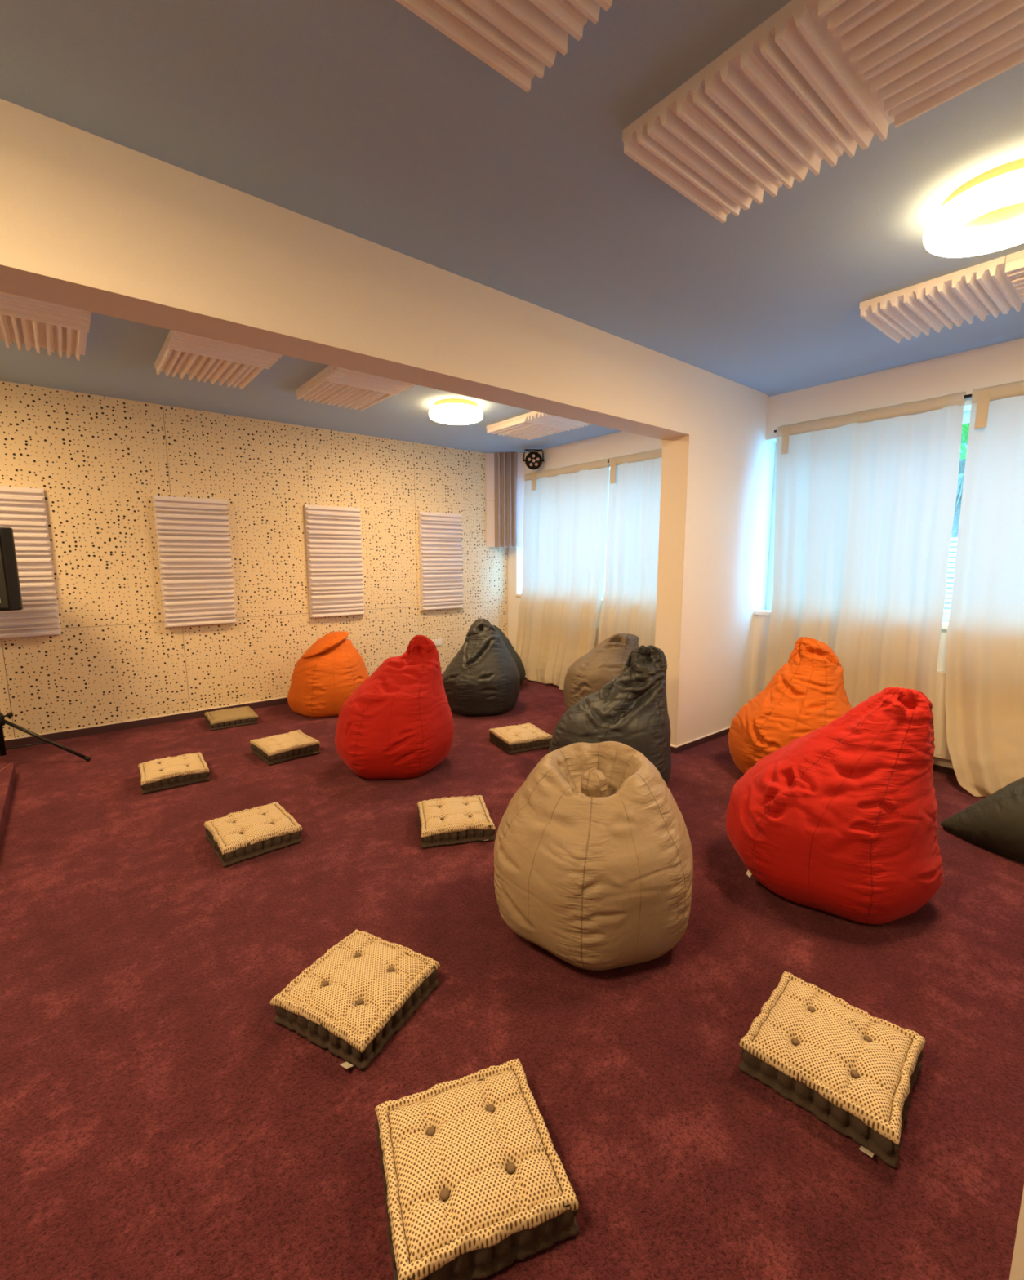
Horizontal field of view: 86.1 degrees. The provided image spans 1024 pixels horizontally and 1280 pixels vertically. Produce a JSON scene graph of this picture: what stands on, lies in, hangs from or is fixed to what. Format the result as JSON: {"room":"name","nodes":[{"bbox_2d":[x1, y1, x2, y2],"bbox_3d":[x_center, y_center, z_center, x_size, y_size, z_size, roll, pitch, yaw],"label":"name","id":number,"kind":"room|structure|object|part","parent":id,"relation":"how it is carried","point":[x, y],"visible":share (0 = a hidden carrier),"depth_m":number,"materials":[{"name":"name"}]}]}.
{"room":"studio","nodes":[
{"label":"studio","id":0,"kind":"room"},
{"bbox_2d":[0,380,507,739],"bbox_3d":[-3.198,-0.668,5.098,8.520,2.866,0.200,-7,11,-39],"label":"wall","id":1,"kind":"structure","parent":0,"point":[100,463],"depth_m":5.19,"materials":[{"name":"beige paint"}]},
{"bbox_2d":[0,485,61,638],"bbox_3d":[-3.981,-0.601,4.288,0.600,1.180,0.070,-7,11,-39],"label":"acoustic panel","id":2,"kind":"object","parent":1,"relation":"attached to","point":[22,509],"visible":0.8,"depth_m":4.38,"materials":[{"name":"plastic"}]},
{"bbox_2d":[152,495,236,627],"bbox_3d":[-2.941,-0.725,5.124,0.600,1.180,0.070,-7,11,-39],"label":"acoustic panel","id":3,"kind":"object","parent":1,"relation":"attached to","point":[193,543],"visible":1,"depth_m":5.10,"materials":[{"name":"plastic"}]},
{"bbox_2d":[4,672,443,748],"bbox_3d":[-3.168,0.731,5.186,8.019,0.072,0.012,-7,11,-39],"label":"baseboard","id":4,"kind":"structure","parent":1,"relation":"attached to","point":[24,740],"depth_m":4.95,"materials":[{"name":"red wood"}]},
{"bbox_2d":[303,504,364,617],"bbox_3d":[-1.909,-0.847,5.953,0.600,1.180,0.070,-7,11,-39],"label":"acoustic panel","id":5,"kind":"object","parent":1,"relation":"attached to","point":[332,533],"visible":1,"depth_m":5.93,"materials":[{"name":"plastic"}]},
{"bbox_2d":[431,639,442,645],"bbox_3d":[-0.947,0.033,6.906,0.156,0.080,0.017,-7,11,-39],"label":"wall socket","id":6,"kind":"object","parent":1,"relation":"attached to","point":[437,642],"visible":0.68,"depth_m":6.91,"materials":[{"name":"white plastic"}]},
{"bbox_2d":[417,511,463,610],"bbox_3d":[-0.865,-0.971,6.792,0.600,1.180,0.070,-7,11,-39],"label":"acoustic panel","id":7,"kind":"object","parent":1,"relation":"attached to","point":[440,534],"visible":1,"depth_m":6.76,"materials":[{"name":"plastic"}]},
{"bbox_2d":[485,500,523,547],"bbox_3d":[-0.087,-1.516,7.163,0.353,0.594,0.360,-7,11,-39],"label":"trap","id":8,"kind":"object","parent":1,"relation":"attached to","point":[504,518],"visible":0.98,"depth_m":7.15,"materials":[{"name":"plastic"}]},
{"bbox_2d":[485,452,524,501],"bbox_3d":[-0.088,-2.106,7.077,0.353,0.596,0.360,-7,11,-39],"label":"trap","id":9,"kind":"object","parent":1,"relation":"attached to","point":[504,472],"visible":0.97,"depth_m":7.06,"materials":[{"name":"plastic"}]},
{"bbox_2d":[0,98,768,746],"bbox_3d":[-1.033,-0.277,2.381,8.019,2.866,0.226,-7,11,-39],"label":"wall","id":10,"kind":"structure","parent":0,"point":[72,198],"depth_m":2.50,"materials":[{"name":"paint"}]},
{"bbox_2d":[0,253,692,746],"bbox_3d":[-1.382,-0.025,1.981,6.931,2.374,0.005,-7,11,-39],"label":"trim","id":11,"kind":"structure","parent":10,"relation":"attached to","point":[10,261],"depth_m":2.32,"materials":[{"name":"white paint"}]},
{"bbox_2d":[670,745,675,753],"bbox_3d":[1.204,0.848,4.379,0.010,0.056,0.226,-7,11,-39],"label":"jamb","id":12,"kind":"object","parent":10,"relation":"attached to","point":[672,748],"visible":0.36,"depth_m":4.30,"materials":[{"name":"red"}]},
{"bbox_2d":[674,726,730,753],"bbox_3d":[1.715,0.810,4.640,1.136,0.056,0.010,-7,11,-39],"label":"baseboard","id":13,"kind":"structure","parent":10,"relation":"attached to","point":[698,741],"depth_m":4.50,"materials":[{"name":"red"}]},
{"bbox_2d":[0,677,1023,1279],"bbox_3d":[-0.576,1.259,2.121,8.520,0.100,8.307,-7,11,-39],"label":"floor","id":14,"kind":"structure","parent":0,"point":[158,1121],"depth_m":1.74,"materials":[{"name":"carpet"}]},
{"bbox_2d":[0,762,16,847],"bbox_3d":[-3.582,1.147,2.230,2.210,0.100,2.490,-7,11,-39],"label":"stage platform","id":15,"kind":"object","parent":14,"relation":"on","point":[7,775],"visible":1,"depth_m":3.43,"materials":[{"name":"carpet"}]},
{"bbox_2d":[0,711,91,761],"bbox_3d":[-3.620,0.351,3.982,0.790,1.168,0.713,-7,11,-39],"label":"speaker stand","id":16,"kind":"object","parent":14,"relation":"on","point":[2,722],"visible":1,"depth_m":3.96,"materials":[{"name":"black metal"}]},
{"bbox_3d":[-3.593,0.533,3.904,0.056,0.036,0.036,-3,9,-20],"label":"knob","id":17,"kind":"part","parent":16,"relation":"part of","materials":[{"name":"black plastic"}]},
{"bbox_2d":[0,527,22,611],"bbox_3d":[-3.668,-0.469,3.720,0.504,0.580,0.336,-6,10,-33],"label":"loudspeaker","id":18,"kind":"object","parent":16,"relation":"on","point":[11,599],"visible":1,"depth_m":3.71,"materials":[{"name":"black plastic"}]},
{"bbox_2d":[0,543,8,608],"bbox_3d":[-3.593,-0.459,3.582,0.410,0.520,0.014,-6,10,-33],"label":"grille","id":19,"kind":"object","parent":18,"relation":"attached to","point":[4,571],"depth_m":3.70,"materials":[{"name":"black"}]},
{"bbox_3d":[-3.413,0.737,4.025,0.475,0.364,0.024,-3,9,-22],"label":"leg","id":20,"kind":"part","parent":16,"relation":"part of","materials":[{"name":"black metal"}]},
{"bbox_2d":[137,752,209,794],"bbox_3d":[-2.346,0.902,3.805,0.399,0.127,0.395,-6,10,-36],"label":"floor cushion","id":21,"kind":"object","parent":14,"relation":"on","point":[169,772],"visible":1,"depth_m":3.70,"materials":[{"name":"brown fabric"}]},
{"bbox_2d":[204,706,258,730],"bbox_3d":[-2.633,0.716,5.138,0.399,0.112,0.403,-6,10,-37],"label":"floor cushion","id":22,"kind":"object","parent":14,"relation":"on","point":[241,716],"visible":1,"depth_m":5.03,"materials":[{"name":"beige fabric"}]},
{"bbox_3d":[-2.633,0.736,5.141,0.399,0.070,0.401,-6,10,-37],"label":"panel","id":23,"kind":"part","parent":22,"relation":"part of","materials":[{"name":"beige fabric"}]},
{"bbox_2d":[204,801,302,866],"bbox_3d":[-1.396,1.022,2.958,0.399,0.128,0.401,-7,11,-40],"label":"floor cushion","id":24,"kind":"object","parent":14,"relation":"on","point":[237,837],"visible":1,"depth_m":2.87,"materials":[{"name":"brown fabric"}]},
{"bbox_3d":[-1.396,1.040,2.961,0.397,0.093,0.399,-7,11,-40],"label":"panel","id":25,"kind":"part","parent":24,"relation":"part of","materials":[{"name":"beige fabric"}]},
{"bbox_2d":[249,729,319,764],"bbox_3d":[-1.773,0.828,4.297,0.403,0.128,0.420,-8,11,-43],"label":"floor cushion","id":26,"kind":"object","parent":14,"relation":"on","point":[276,748],"visible":1,"depth_m":4.21,"materials":[{"name":"brown fabric"}]},
{"bbox_3d":[-1.781,0.845,4.307,0.402,0.093,0.399,-8,11,-43],"label":"panel","id":27,"kind":"part","parent":26,"relation":"part of","materials":[{"name":"beige fabric"}]},
{"bbox_2d":[287,631,368,717],"bbox_3d":[-1.843,0.315,5.512,0.812,0.796,0.734,-3,9,-19],"label":"bean bag","id":28,"kind":"object","parent":14,"relation":"on","point":[326,674],"visible":0.86,"depth_m":5.25,"materials":[{"name":"orange fabric"}]},
{"bbox_2d":[270,928,439,1069],"bbox_3d":[-0.525,1.181,1.857,0.399,0.127,0.422,4,9,27],"label":"floor cushion","id":29,"kind":"object","parent":14,"relation":"on","point":[349,1002],"visible":1,"depth_m":1.78,"materials":[{"name":"brown fabric"}]},
{"bbox_2d":[334,635,453,779],"bbox_3d":[-0.859,0.448,4.002,0.858,0.964,0.822,-2,8,-12],"label":"bean bag","id":30,"kind":"object","parent":14,"relation":"on","point":[397,723],"visible":1,"depth_m":3.74,"materials":[{"name":"red fabric"}]},
{"bbox_2d":[417,795,495,848],"bbox_3d":[-0.321,1.002,3.083,0.401,0.128,0.419,-2,8,-13],"label":"floor cushion","id":31,"kind":"object","parent":14,"relation":"on","point":[452,820],"visible":1,"depth_m":2.96,"materials":[{"name":"brown fabric"}]},
{"bbox_2d":[374,1058,579,1279],"bbox_3d":[-0.101,1.259,1.325,0.411,0.126,0.389,-3,9,-20],"label":"floor cushion","id":32,"kind":"object","parent":14,"relation":"on","point":[475,1180],"visible":1,"depth_m":1.24,"materials":[{"name":"brown fabric"}]},
{"bbox_2d":[441,617,519,716],"bbox_3d":[-0.318,0.243,5.527,0.808,0.929,0.762,-1,8,-3],"label":"bean bag","id":33,"kind":"object","parent":14,"relation":"on","point":[482,678],"visible":0.96,"depth_m":5.28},
{"bbox_2d":[493,625,525,685],"bbox_3d":[-0.245,0.198,6.464,0.813,0.748,0.756,0,8,-2],"label":"bean bag","id":34,"kind":"object","parent":14,"relation":"on","point":[513,654],"visible":0.16,"depth_m":6.36,"materials":[{"name":"green fabric"}]},
{"bbox_2d":[488,722,551,754],"bbox_3d":[0.065,0.794,4.511,0.396,0.128,0.398,-4,9,-26],"label":"floor cushion","id":35,"kind":"object","parent":14,"relation":"on","point":[514,739],"visible":0.99,"depth_m":4.40,"materials":[{"name":"brown fabric"}]},
{"bbox_3d":[0.065,0.811,4.514,0.396,0.093,0.398,-4,9,-26],"label":"panel","id":36,"kind":"part","parent":35,"relation":"part of","materials":[{"name":"beige fabric"}]},
{"bbox_2d":[493,741,693,970],"bbox_3d":[0.326,0.823,2.262,0.819,0.719,0.780,-2,8,-13],"label":"bean bag","id":37,"kind":"object","parent":14,"relation":"on","point":[593,860],"visible":1,"depth_m":1.98,"materials":[{"name":"beige fabric"}]},
{"bbox_2d":[563,633,639,710],"bbox_3d":[0.882,0.346,5.144,0.789,0.831,0.764,1,8,10],"label":"bean bag","id":38,"kind":"object","parent":14,"relation":"on","point":[588,673],"visible":0.54,"depth_m":4.93,"materials":[{"name":"grey fabric"}]},
{"bbox_2d":[547,644,671,784],"bbox_3d":[0.664,0.497,3.702,0.853,0.947,0.789,-1,8,-9],"label":"bean bag","id":39,"kind":"object","parent":14,"relation":"on","point":[630,709],"visible":0.74,"depth_m":3.49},
{"bbox_2d":[728,636,851,773],"bbox_3d":[1.921,0.468,3.764,0.792,0.984,0.731,4,9,27],"label":"bean bag","id":40,"kind":"object","parent":14,"relation":"on","point":[807,693],"visible":0.7,"depth_m":3.57,"materials":[{"name":"orange fabric"}]},
{"bbox_2d":[737,971,924,1167],"bbox_3d":[0.934,1.213,1.615,0.405,0.129,0.423,8,11,44],"label":"floor cushion","id":41,"kind":"object","parent":14,"relation":"on","point":[856,1071],"visible":1,"depth_m":1.55,"materials":[{"name":"brown fabric"}]},
{"bbox_2d":[725,687,942,924],"bbox_3d":[1.462,0.659,2.520,0.876,0.965,0.807,6,10,36],"label":"bean bag","id":42,"kind":"object","parent":14,"relation":"on","point":[839,820],"visible":1,"depth_m":2.24,"materials":[{"name":"red fabric"}]},
{"bbox_2d":[939,777,1023,862],"bbox_3d":[2.803,0.814,2.701,0.717,0.593,1.046,-8,11,-42],"label":"bean bag","id":43,"kind":"object","parent":14,"relation":"on","point":[994,823],"visible":1,"depth_m":2.80,"materials":[{"name":"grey fabric"}]},
{"bbox_2d":[0,0,1023,453],"bbox_3d":[-0.582,-1.686,1.693,8.520,0.120,8.307,-7,11,-39],"label":"ceiling","id":44,"kind":"structure","parent":0,"point":[361,118],"depth_m":1.95,"materials":[{"name":"paint"}]},
{"bbox_2d":[0,314,87,360],"bbox_3d":[-2.846,-1.804,3.189,0.592,0.070,0.592,-7,11,-39],"label":"panel","id":45,"kind":"object","parent":44,"relation":"attached to","point":[28,333],"visible":0.72,"depth_m":3.26,"materials":[{"name":"plastic"}]},
{"bbox_2d":[0,291,91,332],"bbox_3d":[-2.473,-1.738,2.734,0.592,0.070,0.592,-7,11,-39],"label":"panel","id":46,"kind":"object","parent":44,"relation":"attached to","point":[11,305],"visible":0.38,"depth_m":2.90,"materials":[{"name":"plastic"}]},
{"bbox_2d":[154,338,263,389],"bbox_3d":[-2.086,-1.894,3.800,0.592,0.070,0.592,-7,11,-39],"label":"panel","id":47,"kind":"object","parent":44,"relation":"attached to","point":[203,367],"visible":0.7,"depth_m":3.78,"materials":[{"name":"plastic"}]},
{"bbox_2d":[166,329,282,369],"bbox_3d":[-1.713,-1.828,3.345,0.592,0.070,0.592,-7,11,-39],"label":"panel","id":48,"kind":"object","parent":44,"relation":"attached to","point":[176,340],"visible":0.41,"depth_m":3.43,"materials":[{"name":"plastic"}]},
{"bbox_2d":[295,371,391,410],"bbox_3d":[-1.337,-1.983,4.402,0.592,0.070,0.592,-7,11,-39],"label":"panel","id":49,"kind":"object","parent":44,"relation":"attached to","point":[316,388],"visible":0.68,"depth_m":4.37,"materials":[{"name":"plastic"}]},
{"bbox_2d":[321,365,415,395],"bbox_3d":[-0.964,-1.917,3.947,0.592,0.070,0.592,-7,11,-39],"label":"panel","id":50,"kind":"object","parent":44,"relation":"attached to","point":[330,374],"visible":0.35,"depth_m":4.02,"materials":[{"name":"plastic"}]},
{"bbox_2d":[428,398,483,424],"bbox_3d":[-0.497,-2.025,4.872,0.480,0.124,0.480,-7,11,-39],"label":"lamp","id":51,"kind":"object","parent":44,"relation":"attached to","point":[449,411],"visible":1,"depth_m":4.73,"materials":[{"name":"white plastic"}]},
{"bbox_2d":[429,410,481,424],"bbox_3d":[-0.497,-1.971,4.880,0.463,0.014,0.463,-7,11,-39],"label":"diffuser","id":52,"kind":"object","parent":51,"relation":"attached to","point":[473,416],"depth_m":4.84,"materials":[{"name":"white plastic"}]},
{"bbox_3d":[-0.497,-2.067,4.866,0.380,0.040,0.380,-7,11,-39],"label":"plate","id":53,"kind":"part","parent":51,"relation":"part of","materials":[{"name":"yellow"}]},
{"bbox_2d":[395,0,612,92],"bbox_3d":[-0.005,-1.509,1.126,0.592,0.070,0.592,-7,11,-39],"label":"panel","id":54,"kind":"object","parent":44,"relation":"attached to","point":[516,38],"visible":1,"depth_m":1.36,"materials":[{"name":"plastic"}]},
{"bbox_2d":[486,414,565,440],"bbox_3d":[0.153,-2.160,5.600,0.592,0.070,0.592,-7,11,-39],"label":"panel","id":55,"kind":"object","parent":44,"relation":"attached to","point":[514,427],"visible":0.69,"depth_m":5.54,"materials":[{"name":"plastic"}]},
{"bbox_2d":[523,411,591,431],"bbox_3d":[0.526,-2.094,5.145,0.592,0.070,0.592,-7,11,-39],"label":"panel","id":56,"kind":"object","parent":44,"relation":"attached to","point":[533,417],"visible":0.44,"depth_m":5.20,"materials":[{"name":"plastic"}]},
{"bbox_2d":[622,0,893,222],"bbox_3d":[0.771,-1.597,1.724,0.592,0.070,0.592,-7,11,-39],"label":"panel","id":57,"kind":"object","parent":44,"relation":"attached to","point":[785,99],"visible":0.99,"depth_m":1.65,"materials":[{"name":"plastic"}]},
{"bbox_2d":[817,0,1023,128],"bbox_3d":[1.146,-1.531,1.267,0.592,0.070,0.592,-7,11,-39],"label":"panel","id":58,"kind":"object","parent":44,"relation":"attached to","point":[918,55],"visible":1,"depth_m":1.40,"materials":[{"name":"plastic"}]},
{"bbox_2d":[858,255,1023,342],"bbox_3d":[2.285,-1.772,2.909,0.592,0.070,0.592,-7,11,-39],"label":"panel","id":59,"kind":"object","parent":44,"relation":"attached to","point":[979,290],"visible":0.98,"depth_m":2.84,"materials":[{"name":"plastic"}]},
{"bbox_2d":[922,158,1023,257],"bbox_3d":[1.847,-1.621,2.064,0.480,0.124,0.480,-7,11,-39],"label":"lamp","id":60,"kind":"object","parent":44,"relation":"attached to","point":[984,215],"visible":1,"depth_m":2.08,"materials":[{"name":"white plastic"}]},
{"bbox_2d":[924,186,1023,257],"bbox_3d":[1.847,-1.567,2.071,0.463,0.014,0.463,-7,11,-39],"label":"diffuser","id":61,"kind":"object","parent":60,"relation":"attached to","point":[943,237],"depth_m":2.12,"materials":[{"name":"white plastic"}]},
{"bbox_3d":[1.847,-1.663,2.058,0.380,0.040,0.380,-7,11,-39],"label":"plate","id":62,"kind":"part","parent":60,"relation":"part of","materials":[{"name":"yellow"}]},
{"bbox_2d":[1004,249,1023,298],"bbox_3d":[2.660,-1.706,2.452,0.592,0.070,0.592,-7,11,-39],"label":"panel","id":63,"kind":"object","parent":44,"relation":"attached to","point":[1014,265],"visible":1,"depth_m":2.50,"materials":[{"name":"plastic"}]},
{"bbox_2d":[506,337,1023,767],"bbox_3d":[2.579,-0.593,4.510,0.301,2.866,8.007,-7,11,-39],"label":"wall","id":64,"kind":"structure","parent":0,"point":[1002,363],"depth_m":4.31,"materials":[{"name":"paint"}]},
{"bbox_2d":[522,448,544,469],"bbox_3d":[0.262,-2.196,6.681,0.266,0.242,0.146,-1,8,-8],"label":"stage light","id":65,"kind":"object","parent":64,"relation":"attached to","point":[533,460],"visible":1,"depth_m":6.65,"materials":[{"name":"black plastic"}]},
{"bbox_2d":[515,470,609,603],"bbox_3d":[1.077,-1.172,6.222,0.271,1.482,2.970,-7,11,-39],"label":"window","id":66,"kind":"structure","parent":64,"relation":"in","point":[516,594],"depth_m":6.43,"materials":[{"name":"white"}]},
{"bbox_3d":[1.075,-0.455,6.323,0.260,0.035,2.960,-7,11,-39],"label":"sill","id":67,"kind":"part","parent":66,"relation":"part of","materials":[{"name":"white paint"}]},
{"bbox_3d":[1.159,-1.199,6.285,0.062,1.447,2.970,-7,11,-39],"label":"frame","id":68,"kind":"part","parent":66,"relation":"part of","materials":[{"name":"white plastic"}]},
{"bbox_2d":[520,428,620,453],"bbox_3d":[1.047,-2.224,5.853,0.100,0.018,2.916,-7,11,-39],"label":"trim","id":69,"kind":"structure","parent":64,"relation":"attached to","point":[609,431],"depth_m":6.26,"materials":[{"name":"paint"}]},
{"bbox_2d":[593,627,598,647],"bbox_3d":[1.008,0.231,6.263,0.097,0.736,2.006,-7,11,-39],"label":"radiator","id":70,"kind":"object","parent":64,"relation":"attached to","point":[596,641],"visible":0.1,"depth_m":6.21,"materials":[{"name":"white metal"}]},
{"bbox_2d":[753,410,970,629],"bbox_3d":[3.178,-0.803,3.663,0.271,1.482,3.008,-7,11,-39],"label":"window","id":71,"kind":"structure","parent":64,"relation":"in","point":[966,415],"depth_m":4.84,"materials":[{"name":"white plastic"}]},
{"bbox_3d":[3.175,-0.087,3.764,0.260,0.035,2.998,-7,11,-39],"label":"sill","id":72,"kind":"part","parent":71,"relation":"part of","materials":[{"name":"white paint"}]},
{"bbox_2d":[773,394,971,432],"bbox_3d":[3.066,-1.567,3.463,0.069,0.022,2.800,-7,11,-39],"label":"curtain rod","id":73,"kind":"object","parent":64,"relation":"attached to","point":[967,395],"visible":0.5,"depth_m":3.55,"materials":[{"name":"black metal"}]},
{"bbox_2d":[762,391,965,714],"bbox_3d":[2.505,-0.403,4.117,0.270,2.564,1.284,-7,11,-39],"label":"curtain","id":74,"kind":"object","parent":73,"relation":"hanging from","point":[864,500],"visible":0.77,"depth_m":4.06,"materials":[{"name":"fabric"}]},
{"bbox_2d":[944,380,1023,796],"bbox_3d":[3.322,-0.242,3.029,0.388,2.575,1.517,-7,11,-39],"label":"curtain","id":75,"kind":"object","parent":73,"relation":"hanging from","point":[984,668],"visible":0.99,"depth_m":3.51,"materials":[{"name":"fabric"}]},
{"bbox_2d":[763,329,1023,396],"bbox_3d":[3.527,-1.790,2.832,0.100,0.018,4.498,-7,11,-39],"label":"trim","id":76,"kind":"structure","parent":64,"relation":"attached to","point":[1017,335],"depth_m":3.81,"materials":[{"name":"paint"}]},
{"bbox_2d":[932,669,951,760],"bbox_3d":[3.104,0.599,3.708,0.097,0.736,2.256,-7,11,-39],"label":"radiator","id":77,"kind":"object","parent":64,"relation":"attached to","point":[941,750],"visible":0.19,"depth_m":3.80,"materials":[{"name":"white metal"}]},
{"bbox_2d":[936,669,945,674],"bbox_3d":[3.104,0.243,3.657,0.094,0.016,2.250,-7,11,-39],"label":"grille","id":78,"kind":"object","parent":77,"relation":"attached to","point":[938,672],"depth_m":3.78,"materials":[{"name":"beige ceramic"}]},
{"bbox_3d":[0.979,-1.933,6.006,0.069,0.022,2.520,-7,11,-39],"label":"curtain rod","id":79,"kind":"object","parent":64,"relation":"attached to","visible":0},
{"bbox_2d":[515,457,609,689],"bbox_3d":[0.489,-0.744,6.522,0.334,2.574,1.412,-7,11,-39],"label":"curtain","id":80,"kind":"object","parent":79,"relation":"hanging from","point":[565,508],"visible":0.98,"depth_m":6.53,"materials":[{"name":"fabric"}]},
{"bbox_2d":[597,448,662,646],"bbox_3d":[1.312,-0.612,5.561,0.280,2.565,1.125,-7,11,-39],"label":"curtain","id":81,"kind":"object","parent":79,"relation":"hanging from","point":[628,606],"visible":0.44,"depth_m":5.73,"materials":[{"name":"fabric"}]},
{"bbox_2d":[932,763,955,776],"bbox_3d":[3.098,0.923,3.839,0.010,0.056,2.988,-7,11,-39],"label":"baseboard","id":82,"kind":"structure","parent":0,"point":[936,767],"depth_m":3.88,"materials":[{"name":"red"}]},
{"bbox_2d":[943,422,968,608],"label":"window","id":83,"kind":"structure","parent":0,"point":[965,427],"depth_m":6.71,"materials":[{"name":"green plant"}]},
{"bbox_2d":[1008,1186,1023,1279],"bbox_3d":[1.760,0.045,0.134,0.150,2.866,2.176,-7,11,-39],"label":"wall partition","id":84,"kind":"structure","parent":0,"point":[1016,1272],"depth_m":1.10,"materials":[{"name":"paint"}]},
{"label":"outside","id":85,"kind":"structure","parent":0,"visible":0},
{"bbox_3d":[8.597,0.205,10.991,16.980,0.100,26.000,-7,11,-39],"label":"ground","id":86,"kind":"structure","parent":85,"visible":0},
{"bbox_2d":[943,537,957,611],"bbox_3d":[4.843,-0.163,6.165,0.062,2.030,3.200,-7,11,-39],"label":"slatted screen","id":87,"kind":"object","parent":86,"relation":"on","point":[953,539],"visible":0.15,"depth_m":6.04,"materials":[{"name":"white plastic"}]}
]}

